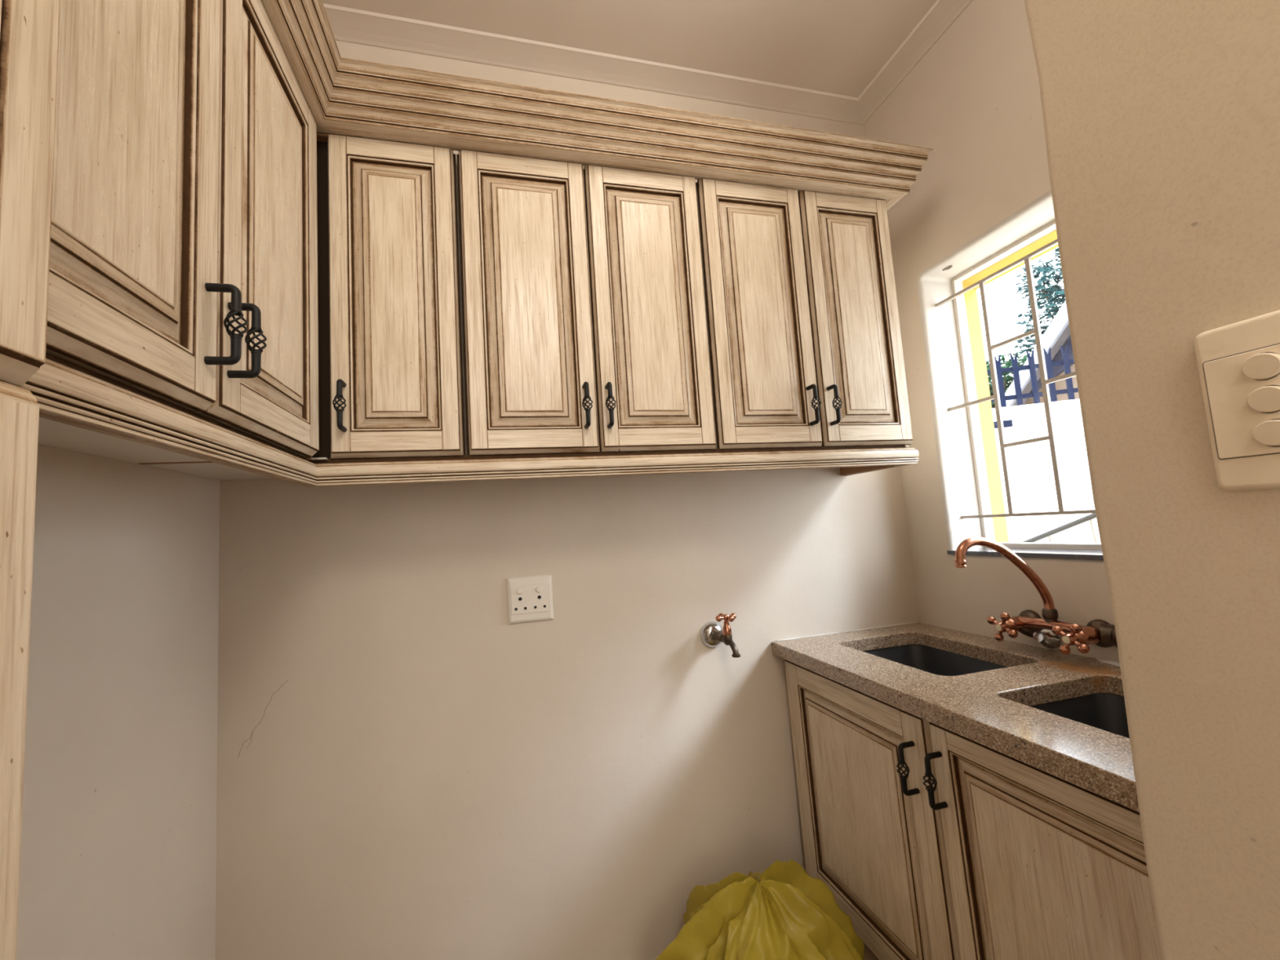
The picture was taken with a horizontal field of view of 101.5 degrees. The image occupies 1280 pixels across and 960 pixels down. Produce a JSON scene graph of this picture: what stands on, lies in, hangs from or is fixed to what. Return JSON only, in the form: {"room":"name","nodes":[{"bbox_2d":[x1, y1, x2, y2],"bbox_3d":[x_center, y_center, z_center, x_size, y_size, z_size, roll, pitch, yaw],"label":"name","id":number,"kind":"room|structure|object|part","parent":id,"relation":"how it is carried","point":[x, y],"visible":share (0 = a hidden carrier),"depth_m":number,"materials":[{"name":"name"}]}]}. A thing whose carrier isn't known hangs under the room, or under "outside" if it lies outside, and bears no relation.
{"room":"kitchen","nodes":[
{"label":"kitchen","id":0,"kind":"room"},
{"bbox_2d":[16,443,219,959],"bbox_3d":[-0.585,-0.111,-0.543,0.150,2.800,3.600,-2,-5,-15],"label":"wall","id":1,"kind":"structure","parent":0,"point":[118,849],"depth_m":0.87,"materials":[{"name":"beige paint"}]},
{"bbox_2d":[37,0,319,462],"bbox_3d":[-0.663,-0.418,0.647,0.339,0.689,0.753,-2,-5,-15],"label":"upper cabinet","id":2,"kind":"object","parent":1,"relation":"attached to","point":[183,269],"visible":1,"depth_m":0.61,"materials":[{"name":"beige wood"}]},
{"bbox_3d":[-0.496,-0.444,0.494,0.011,0.570,0.245,-2,-5,-15],"label":"panel","id":3,"kind":"part","parent":2,"relation":"part of","materials":[{"name":"beige wood"}]},
{"bbox_3d":[-0.475,-0.134,0.465,0.010,0.040,0.260,-2,-5,-15],"label":"rail","id":4,"kind":"part","parent":2,"relation":"part of","materials":[{"name":"beige wood"}]},
{"bbox_3d":[-0.500,-0.444,0.492,0.020,0.687,0.364,-2,-5,-15],"label":"door","id":5,"kind":"part","parent":2,"relation":"part of","materials":[{"name":"beige wood"}]},
{"bbox_2d":[21,352,318,487],"bbox_3d":[-0.538,-0.055,0.652,0.023,0.055,0.775,-2,-5,-15],"label":"cabinet molding","id":6,"kind":"structure","parent":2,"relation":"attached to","point":[65,392],"depth_m":0.53,"materials":[{"name":"beige wood"}]},
{"bbox_3d":[-0.495,-0.186,0.625,0.044,0.100,0.023,-2,-5,-15],"label":"handle","id":7,"kind":"part","parent":2,"relation":"part of","materials":[{"name":"black metal"}]},
{"bbox_3d":[-0.508,-0.181,0.676,0.044,0.100,0.023,-2,-5,-15],"label":"handle","id":8,"kind":"part","parent":2,"relation":"part of","materials":[{"name":"black metal"}]},
{"bbox_3d":[-0.595,-0.405,0.848,0.020,0.687,0.370,-2,-5,-15],"label":"door","id":9,"kind":"part","parent":2,"relation":"part of","materials":[{"name":"beige wood"}]},
{"bbox_3d":[-0.590,-0.405,0.849,0.011,0.570,0.250,-2,-5,-15],"label":"panel","id":10,"kind":"part","parent":2,"relation":"part of","materials":[{"name":"beige wood"}]},
{"bbox_3d":[-0.570,-0.095,0.820,0.010,0.040,0.266,-2,-5,-15],"label":"rail","id":11,"kind":"part","parent":2,"relation":"part of","materials":[{"name":"beige wood"}]},
{"bbox_3d":[-0.610,-0.716,0.878,0.010,0.040,0.266,-2,-5,-15],"label":"rail","id":12,"kind":"part","parent":2,"relation":"part of","materials":[{"name":"beige wood"}]},
{"bbox_2d":[261,0,341,126],"bbox_3d":[-0.549,-0.804,0.727,0.088,0.097,0.767,-2,-5,-15],"label":"crown molding","id":13,"kind":"structure","parent":2,"relation":"on","point":[303,29],"depth_m":0.93,"materials":[{"name":"beige wood"}]},
{"bbox_2d":[215,40,918,959],"bbox_3d":[-0.048,0.047,1.537,2.256,2.800,0.161,-2,-5,-15],"label":"wall","id":14,"kind":"structure","parent":0,"point":[406,770],"depth_m":1.33,"materials":[{"name":"beige paint"}]},
{"bbox_2d":[327,133,466,459],"bbox_3d":[-0.537,-0.376,1.198,0.254,0.687,0.329,-2,-5,-15],"label":"upper cabinet","id":15,"kind":"object","parent":14,"relation":"attached to","point":[397,373],"visible":0.99,"depth_m":1.08,"materials":[{"name":"beige wood"}]},
{"bbox_2d":[139,133,330,479],"bbox_3d":[-0.808,-0.358,1.147,0.312,0.682,0.286,-2,-5,-15],"label":"cabinet filler","id":16,"kind":"object","parent":15,"relation":"attached to","point":[209,469],"visible":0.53,"depth_m":1.06,"materials":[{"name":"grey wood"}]},
{"bbox_3d":[-0.793,-0.022,1.116,0.299,0.004,0.282,-2,-5,-15],"label":"panel","id":17,"kind":"part","parent":16,"relation":"part of","materials":[{"name":"beige wood"}]},
{"bbox_3d":[-0.831,-0.695,1.179,0.312,0.006,0.282,-2,-5,-15],"label":"lid","id":18,"kind":"part","parent":16,"relation":"part of","materials":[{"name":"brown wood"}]},
{"bbox_3d":[-0.580,-0.146,1.013,0.023,0.100,0.044,-2,-5,-15],"label":"handle","id":19,"kind":"part","parent":15,"relation":"part of","materials":[{"name":"black metal"}]},
{"bbox_3d":[-0.529,-0.699,1.113,0.171,0.040,0.010,-2,-5,-15],"label":"rail","id":20,"kind":"part","parent":15,"relation":"part of","materials":[{"name":"beige wood"}]},
{"bbox_3d":[-0.509,-0.389,1.084,0.155,0.570,0.011,-2,-5,-15],"label":"panel","id":21,"kind":"part","parent":15,"relation":"part of","materials":[{"name":"beige wood"}]},
{"bbox_3d":[-0.489,-0.078,1.055,0.171,0.040,0.010,-2,-5,-15],"label":"rail","id":22,"kind":"part","parent":15,"relation":"part of","materials":[{"name":"beige wood"}]},
{"bbox_3d":[-0.508,-0.384,1.100,0.247,0.677,0.001,-2,-5,-15],"label":"frame","id":23,"kind":"part","parent":15,"relation":"part of","materials":[{"name":"beige wood"}]},
{"bbox_2d":[506,574,553,624],"bbox_3d":[-0.284,0.309,1.354,0.116,0.116,0.015,-2,-5,-15],"label":"power socket","id":24,"kind":"object","parent":14,"relation":"attached to","point":[529,598],"visible":1,"depth_m":1.35,"materials":[{"name":"beige plastic"}]},
{"bbox_2d":[516,588,522,594],"bbox_3d":[-0.310,0.286,1.345,0.015,0.015,0.006,-2,-5,-15],"label":"switch","id":25,"kind":"object","parent":24,"relation":"attached to","point":[519,591],"depth_m":1.34,"materials":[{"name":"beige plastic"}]},
{"bbox_2d":[535,586,542,592],"bbox_3d":[-0.263,0.285,1.358,0.015,0.015,0.006,-2,-5,-15],"label":"switch","id":26,"kind":"object","parent":24,"relation":"attached to","point":[538,588],"depth_m":1.36,"materials":[{"name":"beige plastic"}]},
{"bbox_2d":[456,149,715,455],"bbox_3d":[-0.139,-0.392,1.305,0.568,0.687,0.329,-2,-5,-15],"label":"upper cabinet","id":27,"kind":"object","parent":14,"relation":"attached to","point":[584,326],"visible":1,"depth_m":1.18,"materials":[{"name":"beige wood"}]},
{"bbox_3d":[-0.264,-0.710,1.184,0.201,0.040,0.010,-2,-5,-15],"label":"rail","id":28,"kind":"part","parent":27,"relation":"part of","materials":[{"name":"beige wood"}]},
{"bbox_3d":[-0.245,-0.399,1.160,0.279,0.687,0.020,-2,-5,-15],"label":"door","id":29,"kind":"part","parent":27,"relation":"part of","materials":[{"name":"beige wood"}]},
{"bbox_3d":[-0.244,-0.399,1.156,0.185,0.570,0.011,-2,-5,-15],"label":"panel","id":30,"kind":"part","parent":27,"relation":"part of","materials":[{"name":"beige wood"}]},
{"bbox_3d":[-0.224,-0.089,1.127,0.201,0.040,0.010,-2,-5,-15],"label":"rail","id":31,"kind":"part","parent":27,"relation":"part of","materials":[{"name":"beige wood"}]},
{"bbox_3d":[-0.116,-0.164,1.138,0.023,0.100,0.044,-2,-5,-15],"label":"handle","id":32,"kind":"part","parent":27,"relation":"part of","materials":[{"name":"black metal"}]},
{"bbox_3d":[-0.066,-0.166,1.151,0.023,0.100,0.044,-2,-5,-15],"label":"handle","id":33,"kind":"part","parent":27,"relation":"part of","materials":[{"name":"black metal"}]},
{"bbox_3d":[0.007,-0.721,1.257,0.200,0.040,0.010,-2,-5,-15],"label":"rail","id":34,"kind":"part","parent":27,"relation":"part of","materials":[{"name":"beige wood"}]},
{"bbox_3d":[0.026,-0.410,1.234,0.278,0.687,0.020,-2,-5,-15],"label":"door","id":35,"kind":"part","parent":27,"relation":"part of","materials":[{"name":"beige wood"}]},
{"bbox_3d":[0.028,-0.410,1.229,0.184,0.570,0.011,-2,-5,-15],"label":"panel","id":36,"kind":"part","parent":27,"relation":"part of","materials":[{"name":"beige wood"}]},
{"bbox_3d":[0.048,-0.099,1.200,0.200,0.040,0.010,-2,-5,-15],"label":"rail","id":37,"kind":"part","parent":27,"relation":"part of","materials":[{"name":"beige wood"}]},
{"bbox_2d":[323,0,973,125],"bbox_3d":[-0.002,-1.260,1.050,1.891,0.022,1.075,-2,-5,-15],"label":"trim","id":38,"kind":"structure","parent":14,"relation":"attached to","point":[348,24],"depth_m":1.52,"materials":[{"name":"paint"}]},
{"bbox_2d":[700,613,740,657],"bbox_3d":[0.223,0.418,1.422,0.081,0.107,0.120,-2,-5,-15],"label":"tap","id":39,"kind":"object","parent":14,"relation":"attached to","point":[713,633],"visible":1,"depth_m":1.43,"materials":[{"name":"silver metal"}]},
{"bbox_3d":[0.232,0.371,1.412,0.051,0.016,0.051,-6,-6,19],"label":"handle","id":40,"kind":"part","parent":39,"relation":"part of","materials":[{"name":"orange metal"}]},
{"bbox_2d":[695,177,912,475],"bbox_3d":[0.406,-0.388,1.449,0.554,0.740,0.329,-2,-5,-15],"label":"upper cabinet","id":41,"kind":"object","parent":14,"relation":"attached to","point":[804,334],"visible":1,"depth_m":1.33,"materials":[{"name":"beige wood"}]},
{"bbox_2d":[309,444,919,487],"bbox_3d":[0.039,-0.041,1.203,1.423,0.055,0.038,-2,-5,-15],"label":"cabinet molding","id":42,"kind":"structure","parent":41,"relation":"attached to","point":[366,471],"depth_m":1.15,"materials":[{"name":"beige wood"}]},
{"bbox_2d":[316,57,933,210],"bbox_3d":[0.010,-0.781,1.365,1.496,0.097,0.374,-2,-5,-15],"label":"crown molding","id":43,"kind":"structure","parent":41,"relation":"on","point":[368,100],"depth_m":1.18,"materials":[{"name":"beige wood"}]},
{"bbox_3d":[0.283,-0.732,1.332,0.200,0.040,0.010,-2,-5,-15],"label":"rail","id":44,"kind":"part","parent":41,"relation":"part of","materials":[{"name":"beige wood"}]},
{"bbox_3d":[0.429,-0.421,1.353,0.551,0.677,0.001,-2,-5,-15],"label":"frame","id":45,"kind":"part","parent":41,"relation":"part of","materials":[{"name":"beige wood"}]},
{"bbox_3d":[0.302,-0.421,1.308,0.278,0.687,0.020,-2,-5,-15],"label":"door","id":46,"kind":"part","parent":41,"relation":"part of","materials":[{"name":"beige wood"}]},
{"bbox_3d":[0.303,-0.421,1.303,0.184,0.570,0.011,-2,-5,-15],"label":"panel","id":47,"kind":"part","parent":41,"relation":"part of","materials":[{"name":"beige wood"}]},
{"bbox_3d":[0.324,-0.111,1.274,0.200,0.040,0.010,-2,-5,-15],"label":"rail","id":48,"kind":"part","parent":41,"relation":"part of","materials":[{"name":"beige wood"}]},
{"bbox_3d":[0.427,-0.186,1.284,0.023,0.100,0.044,-2,-5,-15],"label":"handle","id":49,"kind":"part","parent":41,"relation":"part of","materials":[{"name":"black metal"}]},
{"bbox_3d":[0.484,-0.188,1.299,0.023,0.100,0.044,-2,-5,-15],"label":"handle","id":50,"kind":"part","parent":41,"relation":"part of","materials":[{"name":"black metal"}]},
{"bbox_3d":[0.553,-0.743,1.404,0.188,0.040,0.010,-2,-5,-15],"label":"rail","id":51,"kind":"part","parent":41,"relation":"part of","materials":[{"name":"beige wood"}]},
{"bbox_3d":[0.571,-0.431,1.380,0.266,0.687,0.020,-2,-5,-15],"label":"door","id":52,"kind":"part","parent":41,"relation":"part of","materials":[{"name":"beige wood"}]},
{"bbox_3d":[0.573,-0.432,1.376,0.172,0.570,0.011,-2,-5,-15],"label":"panel","id":53,"kind":"part","parent":41,"relation":"part of","materials":[{"name":"beige wood"}]},
{"bbox_3d":[0.593,-0.121,1.347,0.188,0.040,0.010,-2,-5,-15],"label":"rail","id":54,"kind":"part","parent":41,"relation":"part of","materials":[{"name":"beige wood"}]},
{"bbox_3d":[0.679,-0.054,1.517,0.011,0.055,0.266,-2,-5,-15],"label":"panel","id":55,"kind":"part","parent":41,"relation":"part of","materials":[{"name":"beige wood"}]},
{"bbox_2d":[321,0,937,97],"bbox_3d":[0.344,-1.474,-0.143,2.256,0.140,3.910,-2,-5,-15],"label":"ceiling","id":56,"kind":"structure","parent":0,"point":[834,46],"depth_m":1.44,"materials":[{"name":"paint"}]},
{"bbox_2d":[862,0,1119,662],"bbox_3d":[1.333,-0.258,0.293,0.215,3.100,5.400,-2,-5,-15],"label":"wall","id":57,"kind":"structure","parent":0,"point":[973,99],"depth_m":1.50,"materials":[{"name":"beige paint"}]},
{"bbox_2d":[935,239,1095,518],"bbox_3d":[1.020,-0.249,1.249,0.012,0.658,0.700,-2,-5,-15],"label":"bars","id":58,"kind":"object","parent":57,"relation":"attached to","point":[1027,259],"visible":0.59,"depth_m":1.34,"materials":[{"name":"grey metal"}]},
{"bbox_2d":[946,219,1103,559],"bbox_3d":[1.040,-0.242,1.254,0.155,0.844,0.704,-2,-5,-15],"label":"window","id":59,"kind":"structure","parent":57,"relation":"in","point":[1052,550],"depth_m":1.56,"materials":[{"name":"beige paint"}]},
{"bbox_3d":[1.052,0.173,1.212,0.125,0.010,0.704,-2,-5,-15],"label":"sill","id":60,"kind":"part","parent":59,"relation":"part of","materials":[{"name":"grey stone"}]},
{"bbox_2d":[1023,0,1279,959],"bbox_3d":[1.179,-0.182,-0.627,0.975,2.700,2.527,-2,-5,-15],"label":"wall pier","id":61,"kind":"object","parent":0,"point":[1162,117],"visible":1,"depth_m":0.40,"materials":[{"name":"paint"}]},
{"bbox_2d":[1194,310,1279,491],"bbox_3d":[0.413,-0.052,0.341,0.014,0.115,0.070,-2,-5,-15],"label":"light switch","id":62,"kind":"object","parent":61,"relation":"attached to","point":[1238,363],"visible":1,"depth_m":0.35,"materials":[{"name":"plastic"}]},
{"bbox_3d":[0.408,-0.074,0.342,0.005,0.017,0.019,-2,-5,-15],"label":"lever","id":63,"kind":"part","parent":62,"relation":"part of","materials":[{"name":"plastic"}]},
{"bbox_3d":[0.409,-0.053,0.340,0.005,0.017,0.019,-2,-5,-15],"label":"lever","id":64,"kind":"part","parent":62,"relation":"part of","materials":[{"name":"plastic"}]},
{"bbox_3d":[0.411,-0.030,0.338,0.005,0.017,0.019,-2,-5,-15],"label":"lever","id":65,"kind":"part","parent":62,"relation":"part of","materials":[{"name":"plastic"}]},
{"bbox_3d":[0.520,1.250,-0.394,2.256,0.120,3.910,-2,-5,-15],"label":"floor","id":66,"kind":"structure","parent":0,"visible":0},
{"bbox_2d":[0,0,60,959],"bbox_3d":[-0.407,0.187,-0.136,0.379,2.161,0.755,-2,-5,-15],"label":"tall cabinet","id":67,"kind":"object","parent":66,"relation":"on","point":[29,29],"visible":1,"depth_m":0.28,"materials":[{"name":"beige wood"}]},
{"bbox_3d":[-0.261,0.553,0.066,0.020,1.252,0.355,-2,-5,-15],"label":"door","id":68,"kind":"part","parent":67,"relation":"part of","materials":[{"name":"beige wood"}]},
{"bbox_3d":[-0.328,-0.472,0.162,0.020,0.807,0.360,-2,-5,-15],"label":"door","id":69,"kind":"part","parent":67,"relation":"part of","materials":[{"name":"beige wood"}]},
{"bbox_2d":[655,859,864,959],"bbox_3d":[0.274,1.107,1.125,0.475,0.467,0.441,-2,-5,-15],"label":"bag","id":70,"kind":"object","parent":66,"relation":"on","point":[781,912],"visible":1,"depth_m":1.12,"materials":[{"name":"yellow plastic"}]},
{"bbox_2d":[784,659,1163,959],"bbox_3d":[0.795,0.868,1.015,0.526,0.864,1.097,-2,-5,-15],"label":"base cabinet","id":71,"kind":"object","parent":66,"relation":"on","point":[935,842],"visible":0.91,"depth_m":0.96,"materials":[{"name":"beige wood"}]},
{"bbox_3d":[0.491,0.521,1.263,0.010,0.052,0.398,-2,-5,-15],"label":"rail","id":72,"kind":"part","parent":71,"relation":"part of","materials":[{"name":"beige wood"}]},
{"bbox_3d":[0.529,1.047,1.198,0.010,0.055,0.398,-2,-5,-15],"label":"rail","id":73,"kind":"part","parent":71,"relation":"part of","materials":[{"name":"beige wood"}]},
{"bbox_3d":[0.510,0.783,1.231,0.011,0.462,0.395,-2,-5,-15],"label":"panel","id":74,"kind":"part","parent":71,"relation":"part of","materials":[{"name":"beige wood"}]},
{"bbox_3d":[0.514,0.785,1.234,0.020,0.603,0.549,-2,-5,-15],"label":"door","id":75,"kind":"part","parent":71,"relation":"part of","materials":[{"name":"beige wood"}]},
{"bbox_3d":[0.529,0.572,1.034,0.044,0.100,0.023,-2,-5,-15],"label":"handle","id":76,"kind":"part","parent":71,"relation":"part of","materials":[{"name":"black metal"}]},
{"bbox_3d":[0.546,0.559,0.969,0.044,0.100,0.023,-2,-5,-15],"label":"handle","id":77,"kind":"part","parent":71,"relation":"part of","materials":[{"name":"black metal"}]},
{"bbox_2d":[771,622,1139,812],"bbox_3d":[0.769,0.420,1.071,0.518,0.037,1.072,-2,-5,-15],"label":"countertop","id":78,"kind":"structure","parent":71,"relation":"on","point":[990,708],"depth_m":1.03,"materials":[{"name":"stone"}]},
{"bbox_2d":[862,644,1007,675],"bbox_3d":[0.733,0.549,1.306,0.321,0.170,0.429,-2,-5,-15],"label":"sink","id":79,"kind":"object","parent":78,"relation":"in","point":[933,660],"visible":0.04,"depth_m":1.47,"materials":[{"name":"grey metal"}]},
{"bbox_2d":[954,536,1117,654],"bbox_3d":[0.862,0.262,1.172,0.302,0.282,0.281,-2,-5,-15],"label":"mixer","id":80,"kind":"object","parent":78,"relation":"on","point":[1047,631],"visible":0.93,"depth_m":1.20,"materials":[{"name":"gold metal"}]},
{"bbox_3d":[0.884,0.359,1.276,0.021,0.072,0.073,-2,-5,-15],"label":"handle","id":81,"kind":"part","parent":80,"relation":"part of","materials":[{"name":"orange metal"}]},
{"bbox_3d":[0.833,0.218,1.194,0.261,0.186,0.022,-2,-5,-15],"label":"spout","id":82,"kind":"part","parent":80,"relation":"part of","materials":[{"name":"orange metal"}]},
{"bbox_3d":[0.924,0.342,1.123,0.021,0.069,0.070,-2,-5,-15],"label":"handle","id":83,"kind":"part","parent":80,"relation":"part of","materials":[{"name":"orange metal"}]},
{"bbox_2d":[1030,693,1129,738],"bbox_3d":[0.858,0.496,0.817,0.330,0.170,0.447,-2,-5,-15],"label":"sink","id":84,"kind":"object","parent":78,"relation":"in","point":[1106,712],"visible":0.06,"depth_m":1.03,"materials":[{"name":"grey metal"}]},
{"bbox_3d":[0.650,0.729,0.722,0.020,0.603,0.549,-2,-5,-15],"label":"door","id":85,"kind":"part","parent":71,"relation":"part of","materials":[{"name":"beige wood"}]},
{"bbox_3d":[0.622,0.457,0.766,0.010,0.034,0.415,-2,-5,-15],"label":"rail","id":86,"kind":"part","parent":71,"relation":"part of","materials":[{"name":"beige wood"}]},
{"bbox_3d":[0.642,0.720,0.733,0.011,0.480,0.414,-2,-5,-15],"label":"panel","id":87,"kind":"part","parent":71,"relation":"part of","materials":[{"name":"beige wood"}]},
{"bbox_3d":[11.663,1.407,8.569,23.894,0.180,36.000,-2,-5,-15],"label":"ground","id":88,"kind":"structure","parent":0,"visible":0},
{"bbox_2d":[985,350,1027,408],"bbox_3d":[7.645,-0.445,11.650,2.039,4.552,2.985,-2,-5,-15],"label":"bush","id":89,"kind":"object","parent":88,"relation":"on","point":[1007,380],"visible":0.02,"depth_m":10.83,"materials":[{"name":"green plant"}]},
{"bbox_2d":[1013,247,1065,355],"bbox_3d":[9.919,-2.340,10.823,2.223,7.870,3.786,-2,-5,-15],"label":"tree","id":90,"kind":"object","parent":88,"relation":"on","point":[1047,293],"visible":0.22,"depth_m":11.94,"materials":[{"name":"green plant"}]},
{"bbox_2d":[1004,301,1079,406],"bbox_3d":[9.074,-1.611,6.758,4.600,5.820,6.900,-2,-5,-15],"label":"house","id":91,"kind":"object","parent":88,"relation":"on","point":[1057,334],"visible":0.12,"depth_m":8.27,"materials":[{"name":"grey paint"}]},
{"bbox_2d":[991,399,1100,543],"bbox_3d":[5.088,0.251,3.424,9.000,2.020,0.250,-5,-5,16],"label":"wall","id":92,"kind":"structure","parent":88,"relation":"on","point":[1030,464],"depth_m":3.94,"materials":[{"name":"white paint"}]},
{"bbox_2d":[986,345,1078,407],"bbox_3d":[5.009,-0.976,3.539,9.000,0.440,0.045,-5,-5,16],"label":"fence","id":93,"kind":"object","parent":92,"relation":"on","point":[1032,366],"visible":0.13,"depth_m":4.08,"materials":[{"name":"blue paint"}]},
{"bbox_3d":[5.005,-1.065,3.555,9.000,0.032,0.020,-5,-5,16],"label":"fence rail","id":94,"kind":"part","parent":93,"relation":"part of","materials":[{"name":"blue paint"}]},
{"bbox_3d":[5.020,-0.842,3.534,9.000,0.032,0.020,-5,-5,16],"label":"fence rail","id":95,"kind":"part","parent":93,"relation":"part of","materials":[{"name":"blue paint"}]},
{"bbox_2d":[1020,513,1097,543],"bbox_3d":[2.009,0.486,1.774,0.035,1.606,1.468,-2,-5,-15],"label":"rail","id":96,"kind":"object","parent":88,"relation":"on","point":[1089,517],"visible":0.14,"depth_m":2.27,"materials":[{"name":"grey"}]},
{"bbox_3d":[1.939,0.735,2.082,0.008,1.178,0.111,-1,-6,-26],"label":"thin leg","id":97,"kind":"part","parent":96,"relation":"part of","materials":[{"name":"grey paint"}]}
]}

